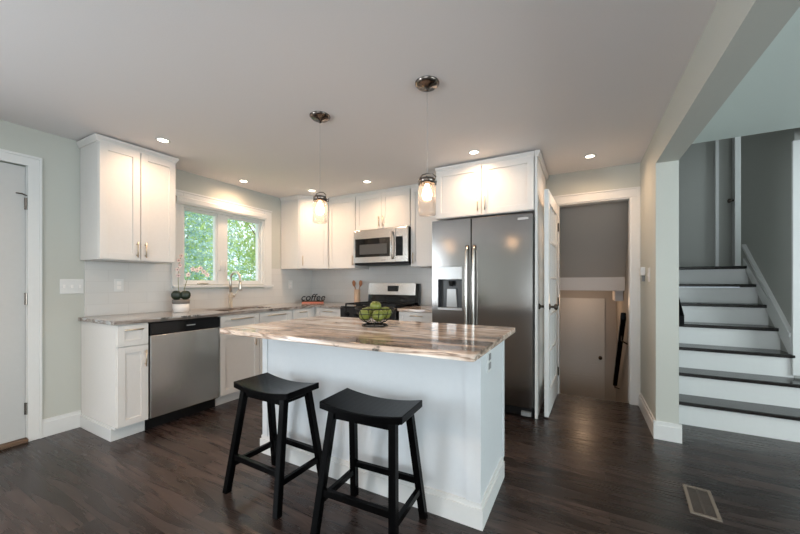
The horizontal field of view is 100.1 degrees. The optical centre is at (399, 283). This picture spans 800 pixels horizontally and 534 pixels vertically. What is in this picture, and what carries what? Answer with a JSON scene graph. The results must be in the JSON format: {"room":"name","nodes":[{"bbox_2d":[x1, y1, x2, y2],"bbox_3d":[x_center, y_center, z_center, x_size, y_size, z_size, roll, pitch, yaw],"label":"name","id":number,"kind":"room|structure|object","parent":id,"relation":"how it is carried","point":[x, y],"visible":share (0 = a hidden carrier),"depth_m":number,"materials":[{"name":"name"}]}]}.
{"room":"kitchen","nodes":[
{"label":"kitchen","id":0,"kind":"room"},
{"bbox_2d":[0,120,280,418],"bbox_3d":[-3.112,0.009,2.149,0.141,2.381,7.421,0,0,29],"label":"wall","id":1,"kind":"structure","parent":0,"point":[61,327],"depth_m":2.71,"materials":[{"name":"paint"}]},
{"bbox_2d":[0,162,28,449],"bbox_3d":[-3.065,0.160,2.204,0.170,2.079,0.823,0,0,29],"label":"door","id":2,"kind":"structure","parent":1,"relation":"in","point":[13,200],"depth_m":2.48,"materials":[{"name":"paint"}]},
{"bbox_2d":[0,149,41,440],"bbox_3d":[-3.069,0.116,2.205,0.163,2.166,0.971,0,0,29],"label":"trim","id":3,"kind":"structure","parent":1,"relation":"attached to","point":[33,164],"depth_m":2.55,"materials":[{"name":"white paint"}]},
{"bbox_2d":[42,410,80,437],"bbox_3d":[-3.742,1.130,0.827,0.017,0.139,4.497,0,0,29],"label":"baseboard","id":4,"kind":"structure","parent":1,"relation":"attached to","point":[50,426],"depth_m":2.69,"materials":[{"name":"white paint"}]},
{"bbox_2d":[59,279,83,293],"bbox_3d":[-2.696,0.027,2.755,0.012,0.120,0.148,0,0,29],"label":"light switch","id":5,"kind":"object","parent":1,"relation":"attached to","point":[66,286],"visible":1,"depth_m":2.75,"materials":[{"name":"white paint"}]},
{"bbox_2d":[114,279,123,291],"bbox_3d":[-2.539,0.019,3.028,0.009,0.115,0.072,0,0,29],"label":"wall outlet","id":6,"kind":"object","parent":1,"relation":"attached to","point":[118,283],"visible":1,"depth_m":3.03,"materials":[{"name":"white paint"}]},
{"bbox_2d":[76,133,178,263],"bbox_3d":[-2.372,-0.684,2.962,0.378,0.987,0.620,0,0,29],"label":"upper cabinet","id":7,"kind":"object","parent":1,"relation":"attached to","point":[128,191],"visible":1,"depth_m":2.80,"materials":[{"name":"white paint"}]},
{"bbox_2d":[84,261,311,316],"bbox_3d":[-2.010,0.044,4.020,0.008,0.481,2.720,0,0,29],"label":"backsplash","id":8,"kind":"structure","parent":1,"relation":"attached to","point":[147,287],"depth_m":3.28,"materials":[{"name":"tile"}]},
{"bbox_2d":[171,189,273,289],"bbox_3d":[-2.061,-0.448,3.990,0.188,1.035,1.260,0,0,29],"label":"window","id":9,"kind":"structure","parent":1,"relation":"in","point":[221,211],"depth_m":3.92,"materials":[{"name":"white paint"}]},
{"bbox_2d":[289,280,292,288],"bbox_3d":[-1.570,0.019,4.811,0.009,0.115,0.072,0,0,29],"label":"wall outlet","id":10,"kind":"object","parent":1,"relation":"attached to","point":[290,281],"visible":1,"depth_m":4.81,"materials":[{"name":"white paint"}]},
{"bbox_2d":[280,195,337,269],"bbox_3d":[-1.246,-0.688,4.776,0.610,0.983,0.641,0,0,29],"label":"upper cabinet","id":11,"kind":"object","parent":1,"relation":"attached to","point":[304,241],"visible":0.86,"depth_m":4.57,"materials":[{"name":"white paint"}]},
{"bbox_2d":[0,0,799,197],"bbox_3d":[0.630,-1.256,0.114,8.620,0.150,7.420,0,0,29],"label":"ceiling","id":12,"kind":"structure","parent":0,"point":[234,87],"depth_m":1.97,"materials":[{"name":"paint"}]},
{"bbox_2d":[155,137,170,142],"bbox_3d":[-1.956,-1.178,2.765,0.108,0.006,0.108,0,0,29],"label":"recessed light","id":13,"kind":"object","parent":12,"relation":"in","point":[160,139],"visible":1,"depth_m":2.76,"materials":[{"name":"white paint"}]},
{"bbox_2d":[309,111,329,223],"bbox_3d":[-0.566,-0.803,2.369,0.144,0.756,0.144,0,0,29],"label":"pendant light","id":14,"kind":"object","parent":12,"relation":"hanging from","point":[317,116],"visible":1,"depth_m":2.35,"materials":[{"name":"clear glass"}]},
{"bbox_2d":[415,76,438,216],"bbox_3d":[0.160,-0.789,1.978,0.144,0.784,0.144,0,0,29],"label":"pendant light","id":15,"kind":"object","parent":12,"relation":"hanging from","point":[424,83],"visible":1,"depth_m":1.96,"materials":[{"name":"clear glass"}]},
{"bbox_2d":[418,184,435,216],"bbox_3d":[0.160,-0.497,1.978,0.102,0.201,0.102,0,0,29],"label":"glass jar","id":16,"kind":"object","parent":15,"relation":"on","point":[427,193],"depth_m":1.97,"materials":[{"name":"clear glass"}]},
{"bbox_2d":[468,150,479,154],"bbox_3d":[0.666,-1.178,3.018,0.108,0.006,0.108,0,0,29],"label":"recessed light","id":17,"kind":"object","parent":12,"relation":"in","point":[472,152],"visible":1,"depth_m":3.02,"materials":[{"name":"white paint"}]},
{"bbox_2d":[584,154,596,158],"bbox_3d":[1.766,-1.178,3.114,0.108,0.006,0.108,0,0,29],"label":"recessed light","id":18,"kind":"object","parent":12,"relation":"in","point":[588,155],"visible":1,"depth_m":3.11,"materials":[{"name":"white paint"}]},
{"bbox_2d":[0,393,799,533],"bbox_3d":[0.693,1.274,0.125,8.720,0.150,7.500,0,0,29],"label":"floor","id":19,"kind":"structure","parent":0,"point":[592,465],"depth_m":2.00,"materials":[{"name":"brown wood"}]},
{"bbox_2d":[80,321,147,441],"bbox_3d":[-2.334,0.758,2.737,0.658,0.882,0.226,0,0,29],"label":"base cabinet","id":20,"kind":"object","parent":19,"relation":"on","point":[114,359],"visible":0.99,"depth_m":2.62,"materials":[{"name":"white paint"}]},
{"bbox_2d":[145,316,219,429],"bbox_3d":[-2.138,0.759,3.104,0.618,0.877,0.594,0,0,29],"label":"dishwasher","id":21,"kind":"object","parent":19,"relation":"on","point":[183,355],"visible":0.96,"depth_m":2.92,"materials":[{"name":"silver metal"}]},
{"bbox_2d":[215,309,290,405],"bbox_3d":[-1.778,0.758,3.760,0.658,0.882,0.894,0,0,29],"label":"base cabinet","id":22,"kind":"object","parent":19,"relation":"on","point":[240,357],"visible":0.48,"depth_m":3.42,"materials":[{"name":"white paint"}]},
{"bbox_2d":[222,372,321,519],"bbox_3d":[-0.727,0.889,1.967,0.455,0.619,0.374,0,0,30],"label":"bar stool","id":23,"kind":"object","parent":19,"relation":"on","point":[269,388],"visible":0.98,"depth_m":1.93,"materials":[{"name":"black paint"}]},
{"bbox_2d":[291,308,314,318],"bbox_3d":[-1.318,0.758,4.606,0.658,0.882,1.023,0,0,29],"label":"base cabinet","id":24,"kind":"object","parent":19,"relation":"on","point":[305,312],"visible":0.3,"depth_m":4.19,"materials":[{"name":"white paint"}]},
{"bbox_2d":[78,302,344,325],"bbox_3d":[-1.543,0.300,3.742,1.091,0.031,2.758,0,0,29],"label":"countertop","id":25,"kind":"structure","parent":24,"relation":"on","point":[122,319],"depth_m":3.14,"materials":[{"name":"grey stone"}]},
{"bbox_2d":[171,254,209,311],"bbox_3d":[-2.120,-0.004,3.387,0.150,0.577,0.322,0,0,44],"label":"potted orchid","id":26,"kind":"object","parent":25,"relation":"on","point":[178,305],"visible":1,"depth_m":3.31,"materials":[{"name":"white ceramic"}]},
{"bbox_2d":[228,271,241,307],"bbox_3d":[-1.871,0.073,3.860,0.221,0.424,0.119,0,0,29],"label":"faucet","id":27,"kind":"object","parent":25,"relation":"on","point":[231,296],"visible":1,"depth_m":3.86,"materials":[{"name":"silver metal"}]},
{"bbox_2d":[301,294,324,302],"bbox_3d":[-1.245,0.220,4.816,0.333,0.131,0.068,0,0,-14],"label":"coffee sign","id":28,"kind":"object","parent":25,"relation":"on","point":[312,296],"visible":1,"depth_m":4.81,"materials":[{"name":"black metal"}]},
{"bbox_2d":[354,289,359,301],"bbox_3d":[-0.592,0.185,4.637,0.084,0.200,0.084,0,0,29],"label":"utensil holder","id":29,"kind":"object","parent":25,"relation":"on","point":[356,291],"visible":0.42,"depth_m":4.60,"materials":[{"name":"beige ceramic"}]},
{"bbox_2d":[315,308,339,316],"bbox_3d":[-0.776,0.758,4.518,0.472,0.882,0.658,0,0,29],"label":"base cabinet","id":30,"kind":"object","parent":19,"relation":"on","point":[335,312],"visible":0.16,"depth_m":4.26,"materials":[{"name":"white paint"}]},
{"bbox_2d":[310,388,427,533],"bbox_3d":[-0.142,0.889,1.655,0.455,0.619,0.374,0,0,26],"label":"bar stool","id":31,"kind":"object","parent":19,"relation":"on","point":[351,406],"visible":1,"depth_m":1.61,"materials":[{"name":"black paint"}]},
{"bbox_2d":[340,283,420,319],"bbox_3d":[-0.243,0.589,4.178,0.766,1.180,0.729,0,0,29],"label":"range","id":32,"kind":"object","parent":19,"relation":"on","point":[396,295],"visible":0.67,"depth_m":4.32,"materials":[{"name":"black metal"}]},
{"bbox_2d":[341,305,417,309],"bbox_3d":[-0.247,0.289,4.171,0.766,0.020,0.590,0,0,29],"label":"cooktop","id":33,"kind":"object","parent":32,"relation":"in","point":[347,307],"depth_m":4.01,"materials":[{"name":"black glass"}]},
{"bbox_2d":[260,338,504,530],"bbox_3d":[-0.147,0.758,2.274,1.586,0.882,0.629,0,0,29],"label":"kitchen island","id":34,"kind":"object","parent":19,"relation":"on","point":[459,421],"visible":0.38,"depth_m":1.85,"materials":[{"name":"white paint"}]},
{"bbox_2d":[220,316,514,361],"bbox_3d":[-0.201,0.300,2.128,1.635,0.030,0.955,0,0,29],"label":"island countertop","id":35,"kind":"structure","parent":34,"relation":"on","point":[459,342],"depth_m":1.86,"materials":[{"name":"brown stone"}]},
{"bbox_2d":[355,306,393,326],"bbox_3d":[-0.169,0.224,2.244,0.267,0.122,0.267,0,0,29],"label":"fruit bowl","id":36,"kind":"object","parent":35,"relation":"on","point":[378,314],"visible":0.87,"depth_m":2.19,"materials":[{"name":"black metal"}]},
{"bbox_2d":[359,308,371,320],"bbox_3d":[-0.227,0.205,2.210,0.086,0.084,0.084,0,0,13],"label":"apple","id":37,"kind":"object","parent":36,"relation":"in","point":[362,311],"visible":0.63,"depth_m":2.18,"materials":[{"name":"green plant"}]},
{"bbox_2d":[370,301,380,311],"bbox_3d":[-0.164,0.156,2.253,0.076,0.077,0.077,0,0,11],"label":"apple","id":38,"kind":"object","parent":36,"relation":"in","point":[375,304],"visible":0.73,"depth_m":2.23,"materials":[{"name":"green plant"}]},
{"bbox_2d":[372,310,384,321],"bbox_3d":[-0.141,0.211,2.181,0.078,0.080,0.080,0,0,22],"label":"apple","id":39,"kind":"object","parent":36,"relation":"in","point":[374,316],"visible":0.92,"depth_m":2.15,"materials":[{"name":"green plant"}]},
{"bbox_2d":[381,307,391,318],"bbox_3d":[-0.096,0.200,2.243,0.080,0.082,0.082,0,0,-3],"label":"apple","id":40,"kind":"object","parent":36,"relation":"in","point":[384,311],"visible":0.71,"depth_m":2.22,"materials":[{"name":"green plant"}]},
{"bbox_2d":[487,350,490,372],"bbox_3d":[0.476,0.416,1.791,0.006,0.115,0.070,0,0,29],"label":"outlet","id":41,"kind":"object","parent":34,"relation":"attached to","point":[488,353],"depth_m":1.77,"materials":[{"name":"white paint"}]},
{"bbox_2d":[399,311,431,321],"bbox_3d":[0.329,0.758,3.917,0.464,0.882,0.658,0,0,29],"label":"base cabinet","id":42,"kind":"object","parent":19,"relation":"on","point":[403,316],"visible":0.21,"depth_m":3.67,"materials":[{"name":"white paint"}]},
{"bbox_2d":[397,305,431,312],"bbox_3d":[0.332,0.300,3.923,0.475,0.030,0.648,0,0,29],"label":"countertop","id":43,"kind":"structure","parent":42,"relation":"on","point":[422,308],"depth_m":3.73,"materials":[{"name":"brown stone"}]},
{"bbox_2d":[432,212,534,416],"bbox_3d":[0.912,0.282,3.474,0.960,1.810,0.827,0,0,29],"label":"refrigerator","id":44,"kind":"object","parent":19,"relation":"on","point":[483,268],"visible":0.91,"depth_m":3.09,"materials":[{"name":"silver metal"}]},
{"bbox_2d":[535,150,548,418],"bbox_3d":[1.405,0.011,3.306,0.046,2.377,0.851,0,0,29],"label":"end panel","id":45,"kind":"object","parent":19,"relation":"on","point":[541,175],"visible":0.97,"depth_m":3.11,"materials":[{"name":"white paint"}]},
{"bbox_2d":[682,484,722,522],"bbox_3d":[1.647,1.196,1.835,0.124,0.008,0.301,0,0,34],"label":"floor vent","id":46,"kind":"object","parent":19,"relation":"in","point":[700,501],"visible":1,"depth_m":1.82,"materials":[{"name":"beige metal"}]},
{"bbox_2d":[687,487,716,517],"bbox_3d":[1.647,1.196,1.835,0.094,0.006,0.269,0,0,34],"label":"grille","id":47,"kind":"object","parent":46,"relation":"attached to","point":[700,501],"depth_m":1.82,"materials":[{"name":"grey metal"}]},
{"bbox_2d":[679,244,799,441],"bbox_3d":[3.208,0.386,3.220,1.260,1.627,1.482,0,0,29],"label":"staircase","id":48,"kind":"structure","parent":19,"relation":"on","point":[735,375],"depth_m":3.03,"materials":[{"name":"white paint"}]},
{"bbox_2d":[369,163,639,305],"bbox_3d":[0.520,0.009,4.295,4.190,2.381,0.180,0,0,29],"label":"wall","id":49,"kind":"structure","parent":0,"point":[622,176],"depth_m":3.47,"materials":[{"name":"paint"}]},
{"bbox_2d":[329,194,368,269],"bbox_3d":[-0.721,-0.688,4.655,0.458,0.983,0.351,0,0,29],"label":"upper cabinet","id":50,"kind":"object","parent":49,"relation":"attached to","point":[342,209],"visible":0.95,"depth_m":4.53,"materials":[{"name":"white paint"}]},
{"bbox_2d":[312,266,431,305],"bbox_3d":[-0.313,0.032,4.640,2.382,0.505,0.008,0,0,29],"label":"backsplash","id":51,"kind":"structure","parent":49,"relation":"attached to","point":[335,285],"depth_m":4.75,"materials":[{"name":"tile"}]},
{"bbox_2d":[355,185,410,230],"bbox_3d":[-0.164,-0.932,4.352,0.802,0.493,0.351,0,0,29],"label":"upper cabinet","id":52,"kind":"object","parent":49,"relation":"attached to","point":[390,207],"visible":0.89,"depth_m":4.21,"materials":[{"name":"white paint"}]},
{"bbox_2d":[354,226,410,265],"bbox_3d":[-0.181,-0.458,4.316,0.794,0.447,0.427,0,0,29],"label":"microwave","id":53,"kind":"object","parent":52,"relation":"attached to","point":[385,246],"visible":0.99,"depth_m":4.16,"materials":[{"name":"silver metal"}]},
{"bbox_2d":[410,184,438,267],"bbox_3d":[0.413,-0.688,4.039,0.503,0.983,0.351,0,0,29],"label":"upper cabinet","id":54,"kind":"object","parent":49,"relation":"attached to","point":[421,227],"visible":0.54,"depth_m":3.97,"materials":[{"name":"white paint"}]},
{"bbox_2d":[435,151,534,220],"bbox_3d":[0.947,-0.913,3.498,0.934,0.529,0.791,0,0,29],"label":"upper cabinet","id":55,"kind":"object","parent":49,"relation":"attached to","point":[504,185],"visible":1,"depth_m":3.15,"materials":[{"name":"white paint"}]},
{"bbox_2d":[538,189,558,416],"bbox_3d":[1.483,0.177,3.306,0.179,2.021,0.773,0,0,29],"label":"panel door","id":56,"kind":"structure","parent":49,"relation":"in","point":[551,225],"depth_m":3.20,"materials":[{"name":"white paint"}]},
{"bbox_2d":[553,187,640,405],"bbox_3d":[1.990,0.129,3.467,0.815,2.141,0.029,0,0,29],"label":"trim","id":57,"kind":"structure","parent":49,"relation":"attached to","point":[634,193],"depth_m":3.29,"materials":[{"name":"white paint"}]},
{"bbox_2d":[560,201,627,277],"bbox_3d":[2.227,-0.617,4.026,0.846,1.088,0.980,0,0,29],"label":"wall","id":58,"kind":"structure","parent":0,"point":[594,237],"depth_m":3.98,"materials":[{"name":"paint"}]},
{"bbox_2d":[560,242,628,402],"bbox_3d":[2.333,0.564,4.595,1.290,3.430,2.080,0,0,29],"label":"wall","id":59,"kind":"structure","parent":0,"point":[613,309],"depth_m":5.15,"materials":[{"name":"paint"}]},
{"bbox_2d":[560,298,604,399],"bbox_3d":[2.847,1.219,5.325,0.695,2.120,0.106,0,0,29],"label":"door","id":60,"kind":"structure","parent":59,"relation":"in","point":[582,320],"depth_m":5.31,"materials":[{"name":"white paint"}]},
{"bbox_2d":[560,277,624,290],"bbox_3d":[2.413,0.011,4.369,0.846,0.167,0.200,0,0,29],"label":"trim","id":61,"kind":"structure","parent":59,"relation":"attached to","point":[574,283],"depth_m":4.24,"materials":[{"name":"paint"}]},
{"bbox_2d":[613,291,622,300],"bbox_3d":[2.890,0.164,4.451,0.086,0.130,0.400,0,0,29],"label":"trim","id":62,"kind":"structure","parent":59,"relation":"attached to","point":[617,295],"depth_m":4.28,"materials":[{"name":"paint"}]},
{"bbox_2d":[613,313,627,388],"bbox_3d":[2.737,0.899,4.162,0.093,1.156,1.187,0,0,29],"label":"handrail","id":63,"kind":"object","parent":59,"relation":"attached to","point":[620,341],"visible":0.98,"depth_m":4.00,"materials":[{"name":"black paint"}]},
{"bbox_2d":[679,138,731,266],"bbox_3d":[4.621,-1.393,4.364,2.670,2.415,0.100,0,0,29],"label":"wall","id":64,"kind":"structure","parent":0,"point":[696,165],"depth_m":4.59,"materials":[{"name":"paint"}]},
{"bbox_2d":[714,140,718,265],"bbox_3d":[4.240,-1.244,4.488,0.033,2.115,0.045,0,0,29],"label":"trim","id":65,"kind":"structure","parent":64,"relation":"attached to","point":[716,142],"depth_m":4.47,"materials":[{"name":"white paint"}]},
{"bbox_2d":[719,138,728,265],"bbox_3d":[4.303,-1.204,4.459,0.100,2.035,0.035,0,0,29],"label":"door","id":66,"kind":"structure","parent":64,"relation":"in","point":[723,143],"depth_m":4.45,"materials":[{"name":"paint"}]},
{"bbox_2d":[727,137,740,265],"bbox_3d":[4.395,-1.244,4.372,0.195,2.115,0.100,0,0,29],"label":"door","id":67,"kind":"structure","parent":64,"relation":"in","point":[736,141],"depth_m":4.34,"materials":[{"name":"white paint"}]},
{"bbox_2d":[640,0,799,423],"bbox_3d":[0.692,-0.016,0.080,0.140,2.430,7.420,0,0,29],"label":"wall","id":68,"kind":"structure","parent":0,"point":[737,33],"depth_m":2.50,"materials":[{"name":"paint"}]},
{"bbox_2d":[639,267,644,280],"bbox_3d":[2.213,-0.081,3.061,0.034,0.130,0.090,0,0,29],"label":"thermostat","id":69,"kind":"object","parent":68,"relation":"attached to","point":[641,269],"visible":1,"depth_m":3.03,"materials":[{"name":"white paint"}]},
{"bbox_2d":[639,392,681,443],"bbox_3d":[2.217,1.130,2.885,0.173,0.139,0.779,0,0,29],"label":"baseboard","id":70,"kind":"structure","parent":68,"relation":"attached to","point":[666,431],"depth_m":2.57,"materials":[{"name":"white paint"}]},
{"bbox_2d":[741,127,799,377],"bbox_3d":[4.370,-0.701,2.918,1.730,3.800,1.120,0,0,29],"label":"wall","id":71,"kind":"structure","parent":0,"point":[765,157],"depth_m":3.22,"materials":[{"name":"paint"}]},
{"bbox_2d":[791,140,799,375],"bbox_3d":[3.358,-0.211,2.816,0.090,1.980,0.025,0,0,29],"label":"trim","id":72,"kind":"structure","parent":71,"relation":"attached to","point":[795,145],"depth_m":2.82,"materials":[{"name":"white paint"}]},
{"bbox_3d":[2.861,-0.101,4.068,0.140,5.000,2.300,0,0,29],"label":"wall","id":73,"kind":"structure","parent":0,"visible":0},
{"bbox_2d":[679,298,683,325],"bbox_3d":[2.612,-0.221,3.350,0.110,1.156,1.200,0,0,29],"label":"handrail","id":74,"kind":"object","parent":73,"relation":"attached to","point":[681,314],"visible":0.15,"depth_m":2.81,"materials":[{"name":"black paint"}]},
{"label":"outside","id":75,"kind":"structure","parent":0,"visible":0},
{"bbox_3d":[-15.531,1.949,21.185,39.850,0.300,60.000,0,0,29],"label":"ground","id":76,"kind":"structure","parent":75,"visible":0},
{"bbox_2d":[184,211,254,280],"bbox_3d":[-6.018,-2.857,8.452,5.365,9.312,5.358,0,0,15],"label":"tree","id":77,"kind":"object","parent":76,"relation":"on","point":[205,218],"visible":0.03,"depth_m":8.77,"materials":[{"name":"green plant"}]},
{"bbox_2d":[195,214,254,280],"bbox_3d":[-5.547,-2.826,15.057,6.225,9.253,6.444,0,0,29],"label":"leafy tree","id":78,"kind":"object","parent":76,"relation":"on","point":[244,243],"visible":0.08,"depth_m":14.51,"materials":[{"name":"green plant"}]},
{"bbox_2d":[237,223,254,274],"bbox_3d":[-7.773,-4.201,25.923,9.381,12.074,9.429,0,0,29],"label":"leafy tree","id":79,"kind":"object","parent":76,"relation":"on","point":[249,243],"visible":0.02,"depth_m":25.02,"materials":[{"name":"green plant"}]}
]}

